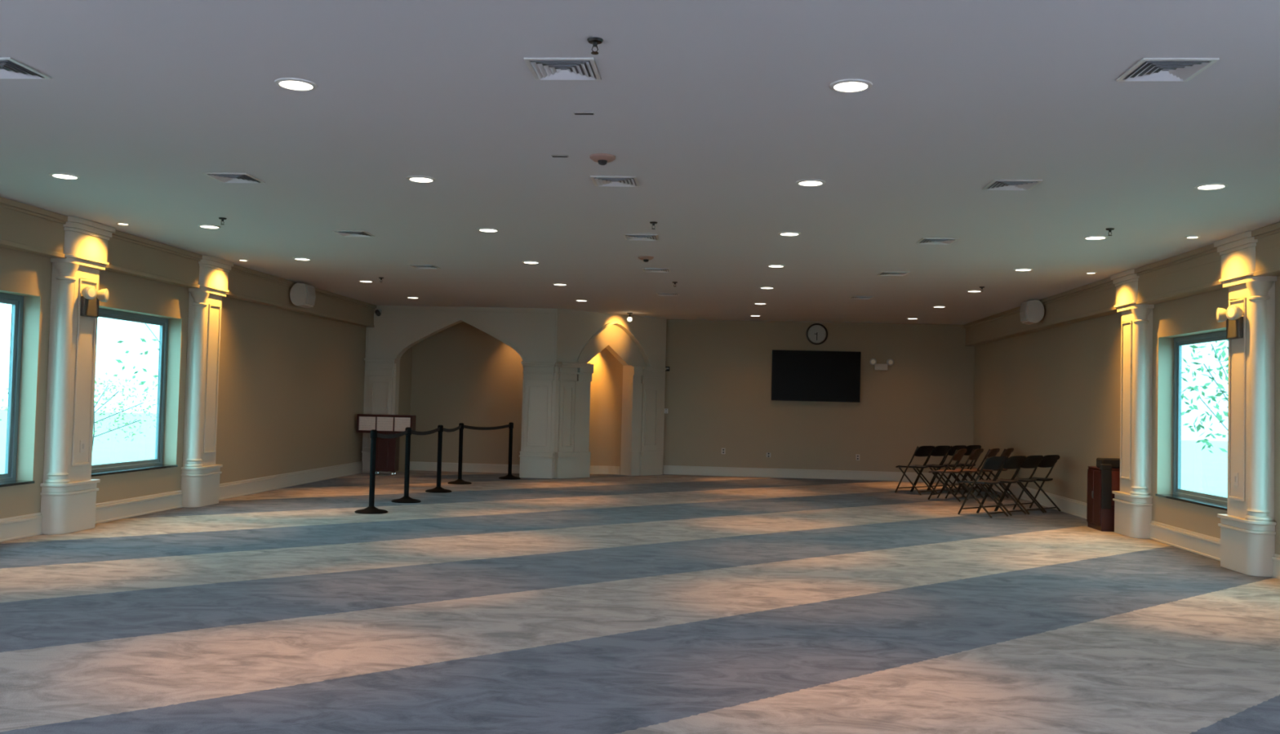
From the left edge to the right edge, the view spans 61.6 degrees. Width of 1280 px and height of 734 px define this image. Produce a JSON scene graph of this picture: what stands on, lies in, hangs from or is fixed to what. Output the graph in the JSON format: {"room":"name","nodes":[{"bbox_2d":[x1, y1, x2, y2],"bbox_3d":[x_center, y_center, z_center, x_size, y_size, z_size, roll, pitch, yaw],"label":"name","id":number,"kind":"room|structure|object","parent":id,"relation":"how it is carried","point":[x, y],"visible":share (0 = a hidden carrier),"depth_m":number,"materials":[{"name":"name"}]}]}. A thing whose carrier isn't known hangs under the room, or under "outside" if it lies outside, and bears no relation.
{"room":"house of worship","nodes":[
{"label":"house of worship","id":0,"kind":"room"},
{"bbox_2d":[0,246,366,519],"bbox_3d":[-5.720,0.022,8.645,0.220,2.951,24.800,1,-2,4],"label":"wall","id":1,"kind":"structure","parent":0,"point":[291,393],"depth_m":13.91,"materials":[{"name":"paint"}]},
{"bbox_2d":[0,292,34,487],"bbox_3d":[-5.691,0.172,8.939,0.240,1.717,1.800,1,-2,4],"label":"window","id":2,"kind":"structure","parent":1,"relation":"in","point":[8,478],"depth_m":9.77,"materials":[{"name":"paint"}]},
{"bbox_2d":[0,512,43,542],"bbox_3d":[-6.034,1.209,3.074,0.036,0.204,13.730,1,-2,4],"label":"baseboard","id":3,"kind":"structure","parent":1,"relation":"attached to","point":[11,528],"depth_m":9.61,"materials":[{"name":"paint"}]},
{"bbox_2d":[40,215,115,534],"bbox_3d":[-5.377,0.083,10.233,0.258,2.950,0.690,1,-2,4],"label":"pilaster","id":4,"kind":"object","parent":1,"relation":"attached to","point":[68,492],"visible":0.96,"depth_m":10.07,"materials":[{"name":"paint"}]},
{"bbox_2d":[80,440,85,453],"bbox_3d":[-5.346,0.761,10.298,0.012,0.120,0.080,1,-2,4],"label":"switch plate","id":5,"kind":"object","parent":4,"relation":"attached to","point":[82,442],"visible":1,"depth_m":10.29,"materials":[{"name":"beige plastic"}]},
{"bbox_2d":[80,285,109,317],"bbox_3d":[-5.251,-0.625,10.319,0.139,0.286,0.386,1,-2,4],"label":"emergency light","id":6,"kind":"object","parent":4,"relation":"attached to","point":[89,303],"visible":1,"depth_m":10.27,"materials":[{"name":"grey plastic"}]},
{"bbox_2d":[91,307,177,476],"bbox_3d":[-5.501,0.262,11.530,0.240,1.717,1.800,1,-2,4],"label":"window","id":7,"kind":"structure","parent":1,"relation":"in","point":[100,469],"depth_m":12.21,"materials":[{"name":"paint"}]},
{"bbox_2d":[95,489,182,524],"bbox_3d":[-5.417,1.502,11.496,0.036,0.204,2.030,1,-2,4],"label":"baseboard","id":8,"kind":"structure","parent":1,"relation":"attached to","point":[113,510],"depth_m":11.54,"materials":[{"name":"paint"}]},
{"bbox_2d":[0,196,376,327],"bbox_3d":[-5.568,-1.288,7.626,0.175,0.399,22.700,1,-2,4],"label":"beam","id":9,"kind":"structure","parent":1,"relation":"attached to","point":[24,228],"depth_m":11.66,"materials":[{"name":"paint"}]},
{"bbox_2d":[181,254,233,507],"bbox_3d":[-5.187,0.173,12.825,0.258,2.950,0.690,1,-2,4],"label":"pilaster","id":10,"kind":"object","parent":1,"relation":"attached to","point":[200,478],"visible":0.96,"depth_m":12.63,"materials":[{"name":"paint"}]},
{"bbox_2d":[218,461,362,500],"bbox_3d":[-5.089,1.657,15.966,0.036,0.204,5.800,1,-2,4],"label":"baseboard","id":11,"kind":"structure","parent":1,"relation":"attached to","point":[243,487],"depth_m":15.46,"materials":[{"name":"paint"}]},
{"bbox_2d":[289,282,315,307],"bbox_3d":[-4.821,-1.022,15.328,0.280,0.330,0.340,1,-2,4],"label":"wall speaker","id":12,"kind":"object","parent":1,"relation":"attached to","point":[302,295],"visible":1,"depth_m":15.16,"materials":[{"name":"beige plastic"}]},
{"bbox_2d":[305,285,315,305],"bbox_3d":[-4.703,-1.019,15.319,0.044,0.260,0.300,1,-2,4],"label":"grille","id":13,"kind":"object","parent":12,"relation":"attached to","point":[310,295],"depth_m":15.28,"materials":[{"name":"grey plastic"}]},
{"bbox_2d":[361,305,557,478],"bbox_3d":[-3.155,0.422,18.887,3.400,2.951,0.220,1,-2,4],"label":"wall","id":14,"kind":"structure","parent":0,"point":[532,334],"depth_m":18.82,"materials":[{"name":"paint"}]},
{"bbox_2d":[393,317,525,361],"bbox_3d":[-3.152,-0.484,18.798,2.357,0.775,0.020,1,-2,4],"label":"trim","id":15,"kind":"structure","parent":14,"relation":"attached to","point":[446,324],"depth_m":18.80,"materials":[{"name":"paint"}]},
{"bbox_2d":[366,309,555,359],"bbox_3d":[-3.139,-0.567,18.804,3.346,0.822,0.012,1,-2,4],"label":"trim","id":16,"kind":"structure","parent":14,"relation":"attached to","point":[374,309],"depth_m":18.79,"materials":[{"name":"paint"}]},
{"bbox_2d":[396,321,523,472],"bbox_3d":[-3.125,0.466,19.436,2.560,2.900,0.880,1,-2,4],"label":"wall","id":17,"kind":"structure","parent":0,"point":[460,373],"depth_m":19.73,"materials":[{"name":"paint"}]},
{"bbox_2d":[409,461,519,473],"bbox_3d":[-3.138,1.845,19.666,2.260,0.160,0.028,1,-2,4],"label":"baseboard","id":18,"kind":"structure","parent":17,"relation":"attached to","point":[424,466],"depth_m":19.66,"materials":[{"name":"paint"}]},
{"bbox_2d":[586,347,622,474],"bbox_3d":[-0.863,0.655,19.839,1.100,2.660,0.490,3,-2,-41],"label":"wall","id":19,"kind":"structure","parent":0,"point":[606,383],"depth_m":20.05,"materials":[{"name":"paint"}]},
{"bbox_2d":[590,466,619,474],"bbox_3d":[-0.863,1.908,19.762,0.980,0.150,0.392,3,-2,-41],"label":"baseboard","id":20,"kind":"structure","parent":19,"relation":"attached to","point":[593,469],"depth_m":20.01,"materials":[{"name":"paint"}]},
{"bbox_2d":[553,308,666,478],"bbox_3d":[-0.532,0.507,19.526,2.560,2.951,0.100,3,-2,-41],"label":"wall","id":21,"kind":"structure","parent":0,"point":[575,328],"depth_m":19.66,"materials":[{"name":"paint"}]},
{"bbox_2d":[573,363,593,477],"bbox_3d":[-1.015,0.949,19.001,0.360,2.010,0.104,3,-2,-41],"label":"trim","id":22,"kind":"structure","parent":21,"relation":"attached to","point":[582,391],"depth_m":18.99,"materials":[{"name":"paint"}]},
{"bbox_2d":[576,320,652,365],"bbox_3d":[-0.436,-0.448,19.534,1.758,0.785,0.030,3,-2,-41],"label":"trim","id":23,"kind":"structure","parent":21,"relation":"attached to","point":[623,325],"depth_m":19.52,"materials":[{"name":"paint"}]},
{"bbox_2d":[628,366,642,475],"bbox_3d":[-0.069,0.999,19.817,0.260,2.010,0.104,3,-2,-41],"label":"trim","id":24,"kind":"structure","parent":21,"relation":"attached to","point":[636,372],"depth_m":19.79,"materials":[{"name":"paint"}]},
{"bbox_2d":[577,324,645,475],"bbox_3d":[-0.617,0.508,19.624,2.560,2.951,0.160,3,-2,-41],"label":"wall niche","id":25,"kind":"object","parent":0,"point":[615,339],"visible":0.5,"depth_m":19.83,"materials":[{"name":"paint"}]},
{"bbox_2d":[0,0,1279,324],"bbox_3d":[-0.110,-1.434,8.184,11.410,0.200,25.000,1,-2,4],"label":"ceiling","id":26,"kind":"structure","parent":0,"point":[717,109],"depth_m":6.59,"materials":[{"name":"paint"}]},
{"bbox_2d":[0,57,52,79],"bbox_3d":[-3.210,-1.495,5.384,0.334,0.014,0.330,1,-2,4],"label":"ceiling vent","id":27,"kind":"object","parent":26,"relation":"in","point":[10,68],"visible":1,"depth_m":5.42,"materials":[{"name":"white metal"}]},
{"bbox_2d":[48,172,80,178],"bbox_3d":[-4.326,-1.435,8.072,0.212,0.010,0.212,1,-2,4],"label":"recessed light","id":28,"kind":"object","parent":26,"relation":"in","point":[59,175],"visible":1,"depth_m":8.06,"materials":[{"name":"beige"}]},
{"bbox_2d":[197,224,221,228],"bbox_3d":[-4.158,-1.355,10.364,0.212,0.010,0.212,1,-2,4],"label":"recessed light","id":29,"kind":"object","parent":26,"relation":"in","point":[208,226],"visible":1,"depth_m":10.36,"materials":[{"name":"beige"}]},
{"bbox_2d":[202,172,265,182],"bbox_3d":[-3.019,-1.404,7.985,0.334,0.014,0.330,1,-2,4],"label":"ceiling vent","id":30,"kind":"object","parent":26,"relation":"in","point":[224,177],"visible":1,"depth_m":7.97,"materials":[{"name":"metal"}]},
{"bbox_2d":[274,77,317,90],"bbox_3d":[-1.775,-1.457,5.538,0.212,0.010,0.212,1,-2,4],"label":"recessed light","id":31,"kind":"object","parent":26,"relation":"in","point":[291,83],"visible":1,"depth_m":5.53,"materials":[{"name":"white glass"}]},
{"bbox_2d":[293,257,311,260],"bbox_3d":[-3.989,-1.275,12.677,0.212,0.010,0.212,1,-2,4],"label":"recessed light","id":32,"kind":"object","parent":26,"relation":"in","point":[295,258],"visible":1,"depth_m":12.65,"materials":[{"name":"beige"}]},
{"bbox_2d":[330,230,374,236],"bbox_3d":[-2.829,-1.314,10.587,0.334,0.014,0.330,1,-2,4],"label":"ceiling vent","id":33,"kind":"object","parent":26,"relation":"in","point":[343,233],"visible":1,"depth_m":10.55,"materials":[{"name":"metal"}]},
{"bbox_2d":[406,175,435,182],"bbox_3d":[-1.604,-1.376,7.870,0.212,0.010,0.212,1,-2,4],"label":"recessed light","id":34,"kind":"object","parent":26,"relation":"in","point":[413,178],"visible":1,"depth_m":7.86,"materials":[{"name":"beige"}]},
{"bbox_2d":[407,264,440,268],"bbox_3d":[-2.642,-1.225,13.128,0.334,0.014,0.330,1,-2,4],"label":"ceiling vent","id":35,"kind":"object","parent":26,"relation":"in","point":[415,266],"visible":1,"depth_m":13.08,"materials":[{"name":"metal"}]},
{"bbox_2d":[476,227,499,231],"bbox_3d":[-1.436,-1.296,10.163,0.212,0.010,0.212,1,-2,4],"label":"recessed light","id":36,"kind":"object","parent":26,"relation":"in","point":[483,229],"visible":1,"depth_m":10.15,"materials":[{"name":"beige"}]},
{"bbox_2d":[521,260,540,263],"bbox_3d":[-1.267,-1.215,12.475,0.212,0.010,0.212,1,-2,4],"label":"recessed light","id":37,"kind":"object","parent":26,"relation":"in","point":[526,261],"visible":1,"depth_m":12.47,"materials":[{"name":"beige"}]},
{"bbox_2d":[524,57,601,79],"bbox_3d":[-0.368,-1.433,5.173,0.334,0.014,0.330,1,-2,4],"label":"ceiling vent","id":38,"kind":"object","parent":26,"relation":"in","point":[541,68],"visible":1,"depth_m":5.15,"materials":[{"name":"metal"}]},
{"bbox_2d":[573,111,595,115],"bbox_3d":[-0.310,-1.408,5.961,0.115,0.008,0.040,1,-2,4],"label":"ceiling vent","id":39,"kind":"object","parent":26,"relation":"in","point":[575,113],"visible":1,"depth_m":5.95,"materials":[{"name":"grey plastic"}]},
{"bbox_2d":[586,36,603,54],"bbox_3d":[-0.199,-1.418,4.749,0.072,0.061,0.072,1,-2,4],"label":"sprinkler","id":40,"kind":"object","parent":26,"relation":"attached to","point":[594,41],"visible":1,"depth_m":4.74,"materials":[{"name":"brown metal"}]},
{"bbox_2d":[589,153,615,164],"bbox_3d":[-0.244,-1.347,7.008,0.170,0.058,0.170,1,-2,4],"label":"smoke detector","id":41,"kind":"object","parent":26,"relation":"attached to","point":[602,158],"visible":1,"depth_m":6.96,"materials":[{"name":"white plastic"}]},
{"bbox_2d":[590,175,639,186],"bbox_3d":[-0.177,-1.342,7.775,0.334,0.014,0.330,1,-2,4],"label":"ceiling vent","id":42,"kind":"object","parent":26,"relation":"in","point":[598,180],"visible":1,"depth_m":7.75,"materials":[{"name":"metal"}]},
{"bbox_2d":[622,234,659,240],"bbox_3d":[0.013,-1.252,10.376,0.334,0.014,0.330,1,-2,4],"label":"ceiling vent","id":43,"kind":"object","parent":26,"relation":"in","point":[628,237],"visible":1,"depth_m":10.36,"materials":[{"name":"metal"}]},
{"bbox_2d":[638,255,653,262],"bbox_3d":[0.066,-1.181,11.795,0.170,0.058,0.170,1,-2,4],"label":"smoke detector","id":44,"kind":"object","parent":26,"relation":"attached to","point":[645,258],"visible":1,"depth_m":11.75,"materials":[{"name":"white plastic"}]},
{"bbox_2d":[641,267,671,272],"bbox_3d":[0.199,-1.163,12.918,0.334,0.014,0.330,1,-2,4],"label":"ceiling vent","id":45,"kind":"object","parent":26,"relation":"in","point":[645,269],"visible":1,"depth_m":12.88,"materials":[{"name":"metal"}]},
{"bbox_2d":[655,293,679,296],"bbox_3d":[0.407,-1.064,15.759,0.334,0.014,0.330,1,-2,4],"label":"ceiling vent","id":46,"kind":"object","parent":26,"relation":"in","point":[657,294],"visible":1,"depth_m":15.73,"materials":[{"name":"metal"}]},
{"bbox_2d":[766,264,785,267],"bbox_3d":[1.555,-1.154,12.267,0.212,0.010,0.212,1,-2,4],"label":"recessed light","id":47,"kind":"object","parent":26,"relation":"in","point":[768,265],"visible":1,"depth_m":12.25,"materials":[{"name":"beige"}]},
{"bbox_2d":[777,231,800,235],"bbox_3d":[1.386,-1.234,9.954,0.212,0.010,0.212,1,-2,4],"label":"recessed light","id":48,"kind":"object","parent":26,"relation":"in","point":[784,233],"visible":1,"depth_m":9.95,"materials":[{"name":"beige"}]},
{"bbox_2d":[795,178,825,186],"bbox_3d":[1.218,-1.314,7.662,0.212,0.010,0.212,1,-2,4],"label":"recessed light","id":49,"kind":"object","parent":26,"relation":"in","point":[810,182],"visible":1,"depth_m":7.65,"materials":[{"name":"beige"}]},
{"bbox_2d":[829,78,872,92],"bbox_3d":[1.047,-1.395,5.329,0.212,0.010,0.212,1,-2,4],"label":"recessed light","id":50,"kind":"object","parent":26,"relation":"in","point":[850,85],"visible":1,"depth_m":5.32,"materials":[{"name":"beige"}]},
{"bbox_2d":[848,296,874,299],"bbox_3d":[3.209,-1.003,15.551,0.334,0.014,0.330,1,-2,4],"label":"ceiling vent","id":51,"kind":"object","parent":26,"relation":"in","point":[851,297],"visible":1,"depth_m":15.54,"materials":[{"name":"metal"}]},
{"bbox_2d":[877,271,910,275],"bbox_3d":[3.001,-1.102,12.711,0.334,0.014,0.330,1,-2,4],"label":"ceiling vent","id":52,"kind":"object","parent":26,"relation":"in","point":[881,273],"visible":1,"depth_m":12.69,"materials":[{"name":"metal"}]},
{"bbox_2d":[915,237,958,244],"bbox_3d":[2.815,-1.190,10.169,0.334,0.014,0.330,1,-2,4],"label":"ceiling vent","id":53,"kind":"object","parent":26,"relation":"in","point":[924,240],"visible":1,"depth_m":10.14,"materials":[{"name":"metal"}]},
{"bbox_2d":[982,179,1043,190],"bbox_3d":[2.624,-1.281,7.568,0.334,0.014,0.330,1,-2,4],"label":"ceiling vent","id":54,"kind":"object","parent":26,"relation":"in","point":[995,184],"visible":1,"depth_m":7.55,"materials":[{"name":"metal"}]},
{"bbox_2d":[1013,267,1033,271],"bbox_3d":[4.307,-1.093,12.063,0.212,0.010,0.212,1,-2,4],"label":"recessed light","id":55,"kind":"object","parent":26,"relation":"in","point":[1020,268],"visible":1,"depth_m":12.05,"materials":[{"name":"beige"}]},
{"bbox_2d":[1083,235,1107,239],"bbox_3d":[4.137,-1.174,9.751,0.212,0.010,0.212,1,-2,4],"label":"recessed light","id":56,"kind":"object","parent":26,"relation":"in","point":[1094,237],"visible":1,"depth_m":9.73,"materials":[{"name":"beige"}]},
{"bbox_2d":[1115,57,1219,81],"bbox_3d":[2.434,-1.371,4.966,0.334,0.014,0.330,1,-2,4],"label":"ceiling vent","id":57,"kind":"object","parent":26,"relation":"in","point":[1146,69],"visible":1,"depth_m":4.95,"materials":[{"name":"metal"}]},
{"bbox_2d":[1194,182,1228,189],"bbox_3d":[3.970,-1.254,7.458,0.212,0.010,0.212,1,-2,4],"label":"recessed light","id":58,"kind":"object","parent":26,"relation":"in","point":[1209,185],"visible":1,"depth_m":7.44,"materials":[{"name":"beige"}]},
{"bbox_2d":[0,470,1279,733],"bbox_3d":[-0.186,1.689,8.081,11.410,0.150,25.000,1,-2,4],"label":"floor","id":59,"kind":"structure","parent":0,"point":[598,603],"depth_m":6.72,"materials":[{"name":"carpet"}]},
{"bbox_2d":[361,358,397,473],"bbox_3d":[-4.575,0.856,18.803,0.550,2.010,0.165,1,-2,4],"label":"pillar","id":60,"kind":"structure","parent":59,"relation":"on","point":[380,374],"depth_m":18.84,"materials":[{"name":"paint"}]},
{"bbox_2d":[354,429,407,514],"bbox_3d":[-3.064,1.228,13.031,0.374,0.958,1.509,1,-2,4],"label":"stanchion","id":61,"kind":"object","parent":59,"relation":"on","point":[371,509],"visible":1,"depth_m":12.44,"materials":[{"name":"metal"}]},
{"bbox_2d":[356,413,416,475],"bbox_3d":[-4.364,1.337,18.438,0.963,1.035,0.270,1,-2,4],"label":"sign stand","id":62,"kind":"object","parent":59,"relation":"on","point":[387,455],"visible":0.81,"depth_m":18.32,"materials":[{"name":"red wood"}]},
{"bbox_2d":[391,426,439,502],"bbox_3d":[-2.946,1.280,14.506,0.374,0.958,1.749,1,-2,4],"label":"stanchion","id":63,"kind":"object","parent":59,"relation":"on","point":[406,499],"visible":1,"depth_m":13.80,"materials":[{"name":"metal"}]},
{"bbox_2d":[425,424,461,493],"bbox_3d":[-2.831,1.334,16.076,0.374,0.958,1.699,1,-2,4],"label":"stanchion","id":64,"kind":"object","parent":59,"relation":"on","point":[438,489],"visible":0.99,"depth_m":15.39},
{"bbox_2d":[447,422,510,484],"bbox_3d":[-2.646,1.388,17.551,0.373,0.958,1.606,1,-2,18],"label":"stanchion","id":65,"kind":"object","parent":59,"relation":"on","point":[460,481],"visible":0.99,"depth_m":16.95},
{"bbox_2d":[498,422,520,479],"bbox_3d":[-2.208,1.423,18.292,0.374,0.958,0.374,1,-2,4],"label":"stanchion","id":66,"kind":"object","parent":59,"relation":"on","point":[509,476],"visible":1,"depth_m":18.27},
{"bbox_2d":[518,361,556,478],"bbox_3d":[-1.778,0.917,18.596,0.600,2.010,0.165,1,-2,4],"label":"pillar","id":67,"kind":"structure","parent":59,"relation":"on","point":[536,460],"depth_m":18.62,"materials":[{"name":"paint"}]},
{"bbox_2d":[554,362,582,478],"bbox_3d":[-1.257,0.934,18.746,0.450,2.010,0.165,3,-2,-41],"label":"pillar","id":68,"kind":"structure","parent":59,"relation":"on","point":[566,460],"depth_m":18.74,"materials":[{"name":"paint"}]},
{"bbox_2d":[639,366,666,475],"bbox_3d":[0.215,1.012,20.015,0.540,2.010,0.165,3,-2,-41],"label":"pillar","id":69,"kind":"structure","parent":59,"relation":"on","point":[650,464],"depth_m":20.01,"materials":[{"name":"paint"}]},
{"bbox_2d":[894,445,934,495],"bbox_3d":[4.406,1.639,17.177,0.435,0.776,0.504,3,-2,-40],"label":"folding chair","id":70,"kind":"object","parent":59,"relation":"on","point":[922,451],"visible":0.98,"depth_m":17.08,"materials":[{"name":"brown metal"}]},
{"bbox_2d":[911,445,950,493],"bbox_3d":[4.748,1.657,17.472,0.435,0.776,0.504,3,-2,-39],"label":"folding chair","id":71,"kind":"object","parent":59,"relation":"on","point":[939,451],"visible":0.79,"depth_m":17.36,"materials":[{"name":"black plastic"}]},
{"bbox_2d":[928,444,967,492],"bbox_3d":[5.101,1.676,17.776,0.435,0.776,0.504,3,-3,-41],"label":"folding chair","id":72,"kind":"object","parent":59,"relation":"on","point":[951,451],"visible":0.52,"depth_m":17.62,"materials":[{"name":"black plastic"}]},
{"bbox_2d":[928,448,968,502],"bbox_3d":[4.620,1.608,16.084,0.504,0.776,0.435,0,-2,34],"label":"folding chair","id":73,"kind":"object","parent":59,"relation":"on","point":[957,455],"visible":1,"depth_m":15.98,"materials":[{"name":"brown metal"}]},
{"bbox_2d":[943,444,981,489],"bbox_3d":[5.433,1.693,18.063,0.435,0.776,0.504,3,-2,-39],"label":"folding chair","id":74,"kind":"object","parent":59,"relation":"on","point":[970,447],"visible":0.47,"depth_m":17.95,"materials":[{"name":"black plastic"}]},
{"bbox_2d":[945,448,983,500],"bbox_3d":[4.962,1.626,16.379,0.504,0.776,0.435,0,-2,35],"label":"folding chair","id":75,"kind":"object","parent":59,"relation":"on","point":[975,454],"visible":0.83,"depth_m":16.27,"materials":[{"name":"brown plastic"}]},
{"bbox_2d":[961,448,1000,499],"bbox_3d":[5.305,1.644,16.674,0.504,0.776,0.435,0,-2,36],"label":"folding chair","id":76,"kind":"object","parent":59,"relation":"on","point":[993,452],"visible":0.67,"depth_m":16.54,"materials":[{"name":"brown plastic"}]},
{"bbox_2d":[957,456,1008,518],"bbox_3d":[4.433,1.530,13.848,0.435,0.776,0.504,3,-2,-39],"label":"folding chair","id":77,"kind":"object","parent":59,"relation":"on","point":[993,462],"visible":1,"depth_m":13.76,"materials":[{"name":"black plastic"}]},
{"bbox_2d":[977,448,1015,498],"bbox_3d":[5.626,1.661,16.951,0.504,0.776,0.435,0,-2,34],"label":"folding chair","id":78,"kind":"object","parent":59,"relation":"on","point":[1006,452],"visible":0.48,"depth_m":16.81,"materials":[{"name":"brown plastic"}]},
{"bbox_2d":[977,455,1026,515],"bbox_3d":[4.775,1.548,14.143,0.435,0.776,0.504,3,-2,-40],"label":"folding chair","id":79,"kind":"object","parent":59,"relation":"on","point":[1012,462],"visible":0.84,"depth_m":14.05,"materials":[{"name":"black plastic"}]},
{"bbox_2d":[995,455,1044,514],"bbox_3d":[5.118,1.566,14.438,0.435,0.776,0.504,3,-2,-39],"label":"folding chair","id":80,"kind":"object","parent":59,"relation":"on","point":[1031,461],"visible":0.84,"depth_m":14.34,"materials":[{"name":"black plastic"}]},
{"bbox_2d":[1014,454,1061,512],"bbox_3d":[5.449,1.583,14.724,0.435,0.776,0.504,3,-2,-39],"label":"folding chair","id":81,"kind":"object","parent":59,"relation":"on","point":[1049,460],"visible":0.8,"depth_m":14.63,"materials":[{"name":"black plastic"}]},
{"bbox_2d":[1086,466,1119,531],"bbox_3d":[5.458,1.540,12.566,0.309,0.722,0.477,1,-2,4],"label":"base cabinet","id":82,"kind":"object","parent":59,"relation":"on","point":[1099,518],"visible":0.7,"depth_m":12.42,"materials":[{"name":"red wood"}]},
{"bbox_2d":[1096,457,1119,509],"bbox_3d":[5.466,1.347,12.425,0.315,0.575,0.260,1,-2,4],"label":"bag","id":83,"kind":"object","parent":82,"relation":"on","point":[1105,465],"visible":0.79,"depth_m":12.31,"materials":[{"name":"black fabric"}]},
{"bbox_2d":[662,319,974,475],"bbox_3d":[3.264,0.625,20.306,5.940,2.951,0.200,1,-2,4],"label":"wall","id":84,"kind":"structure","parent":0,"point":[717,393],"depth_m":20.20,"materials":[{"name":"paint"}]},
{"bbox_2d":[771,350,861,402],"bbox_3d":[3.305,0.172,20.172,1.650,0.950,0.094,1,-2,4],"label":"television","id":85,"kind":"object","parent":84,"relation":"attached to","point":[796,375],"visible":1,"depth_m":20.12,"materials":[{"name":"black plastic"}]},
{"bbox_2d":[662,465,970,483],"bbox_3d":[3.292,2.012,20.141,5.720,0.170,0.030,1,-2,4],"label":"baseboard","id":86,"kind":"structure","parent":84,"relation":"attached to","point":[667,469],"depth_m":20.15,"materials":[{"name":"paint"}]},
{"bbox_2d":[805,323,827,344],"bbox_3d":[3.336,-0.622,20.224,0.410,0.410,0.040,1,-2,4],"label":"wall clock","id":87,"kind":"object","parent":84,"relation":"attached to","point":[816,333],"visible":1,"depth_m":20.23,"materials":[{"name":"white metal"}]},
{"bbox_2d":[869,358,893,370],"bbox_3d":[4.515,-0.051,20.068,0.446,0.216,0.139,1,-2,4],"label":"emergency light","id":88,"kind":"object","parent":84,"relation":"attached to","point":[890,362],"visible":1,"depth_m":20.07,"materials":[{"name":"beige plastic"}]},
{"bbox_2d":[973,275,1279,555],"bbox_3d":[5.437,0.266,7.819,0.220,2.951,24.800,1,-2,4],"label":"wall","id":89,"kind":"structure","parent":0,"point":[1056,390],"depth_m":14.01,"materials":[{"name":"paint"}]},
{"bbox_2d":[971,472,1087,519],"bbox_3d":[5.890,1.929,16.106,0.036,0.204,7.700,1,-2,4],"label":"baseboard","id":90,"kind":"structure","parent":89,"relation":"attached to","point":[1079,508],"depth_m":15.18,"materials":[{"name":"paint"}]},
{"bbox_2d":[1019,299,1044,324],"bbox_3d":[5.592,-0.780,15.289,0.280,0.330,0.340,1,-2,4],"label":"wall speaker","id":91,"kind":"object","parent":89,"relation":"attached to","point":[1031,312],"visible":1,"depth_m":15.12,"materials":[{"name":"beige plastic"}]},
{"bbox_2d":[1019,302,1028,321],"bbox_3d":[5.474,-0.782,15.297,0.044,0.260,0.300,1,-2,4],"label":"grille","id":92,"kind":"object","parent":91,"relation":"attached to","point":[1024,312],"depth_m":15.23,"materials":[{"name":"grey plastic"}]},
{"bbox_2d":[963,222,1279,345],"bbox_3d":[5.244,-1.020,7.778,0.215,0.399,24.600,1,-2,4],"label":"beam","id":93,"kind":"structure","parent":89,"relation":"attached to","point":[1197,271],"depth_m":11.57,"materials":[{"name":"paint"}]},
{"bbox_2d":[1110,268,1154,538],"bbox_3d":[5.519,0.407,12.032,0.258,2.950,0.690,1,-2,4],"label":"pilaster","id":94,"kind":"object","parent":89,"relation":"attached to","point":[1133,504],"visible":0.91,"depth_m":11.82,"materials":[{"name":"paint"}]},
{"bbox_2d":[1149,520,1220,560],"bbox_3d":[5.493,1.740,10.689,0.036,0.204,2.030,1,-2,4],"label":"baseboard","id":95,"kind":"structure","parent":89,"relation":"attached to","point":[1202,544],"depth_m":10.78,"materials":[{"name":"paint"}]},
{"bbox_2d":[1155,330,1227,511],"bbox_3d":[5.636,0.506,10.706,0.240,1.717,1.800,1,-2,4],"label":"window","id":96,"kind":"structure","parent":89,"relation":"in","point":[1215,501],"depth_m":11.49,"materials":[{"name":"paint"}]},
{"bbox_2d":[1213,231,1276,577],"bbox_3d":[5.330,0.317,9.441,0.258,2.950,0.690,1,-2,4],"label":"pilaster","id":97,"kind":"object","parent":89,"relation":"attached to","point":[1247,529],"visible":0.94,"depth_m":9.25,"materials":[{"name":"paint"}]},
{"bbox_2d":[1216,305,1243,339],"bbox_3d":[5.249,-0.395,9.542,0.139,0.286,0.386,1,-2,4],"label":"emergency light","id":98,"kind":"object","parent":97,"relation":"attached to","point":[1233,317],"visible":1,"depth_m":9.46,"materials":[{"name":"grey plastic"}]},
{"bbox_2d":[1233,471,1238,486],"bbox_3d":[5.279,0.994,9.511,0.012,0.120,0.080,1,-2,4],"label":"switch plate","id":99,"kind":"object","parent":97,"relation":"attached to","point":[1235,474],"visible":1,"depth_m":9.50,"materials":[{"name":"beige plastic"}]},
{"bbox_2d":[1271,553,1279,579],"bbox_3d":[4.876,1.448,2.266,0.036,0.204,13.730,1,-2,4],"label":"baseboard","id":100,"kind":"structure","parent":89,"relation":"attached to","point":[1276,558],"depth_m":9.05,"materials":[{"name":"paint"}]},
{"label":"outside","id":101,"kind":"structure","parent":0,"visible":0},
{"bbox_2d":[0,409,156,473],"bbox_3d":[-30.428,2.200,39.775,53.550,0.150,65.000,1,-2,4],"label":"snow","id":102,"kind":"structure","parent":101,"point":[142,447],"depth_m":33.31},
{"bbox_2d":[0,372,157,448],"bbox_3d":[-11.038,1.030,21.620,3.350,1.935,3.305,1,-2,4],"label":"bush","id":103,"kind":"object","parent":102,"relation":"on","point":[109,380],"visible":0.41,"depth_m":21.70,"materials":[{"name":"green plant"}]},
{"bbox_2d":[115,323,159,393],"bbox_3d":[-10.722,0.083,24.779,2.590,4.053,2.346,1,-2,4],"label":"tree","id":104,"kind":"object","parent":102,"relation":"on","point":[141,339],"visible":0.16,"depth_m":24.33,"materials":[{"name":"green plant"}]},
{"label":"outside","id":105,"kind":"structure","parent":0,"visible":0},
{"bbox_2d":[1180,440,1227,497],"bbox_3d":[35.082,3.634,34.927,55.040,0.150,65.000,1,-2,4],"label":"lawn","id":106,"kind":"structure","parent":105,"point":[1203,471],"depth_m":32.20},
{"bbox_2d":[1181,339,1228,453],"bbox_3d":[10.967,0.803,19.825,2.059,3.342,1.925,1,-2,4],"label":"tree","id":107,"kind":"object","parent":106,"relation":"on","point":[1218,415],"visible":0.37,"depth_m":19.92,"materials":[{"name":"green plant"}]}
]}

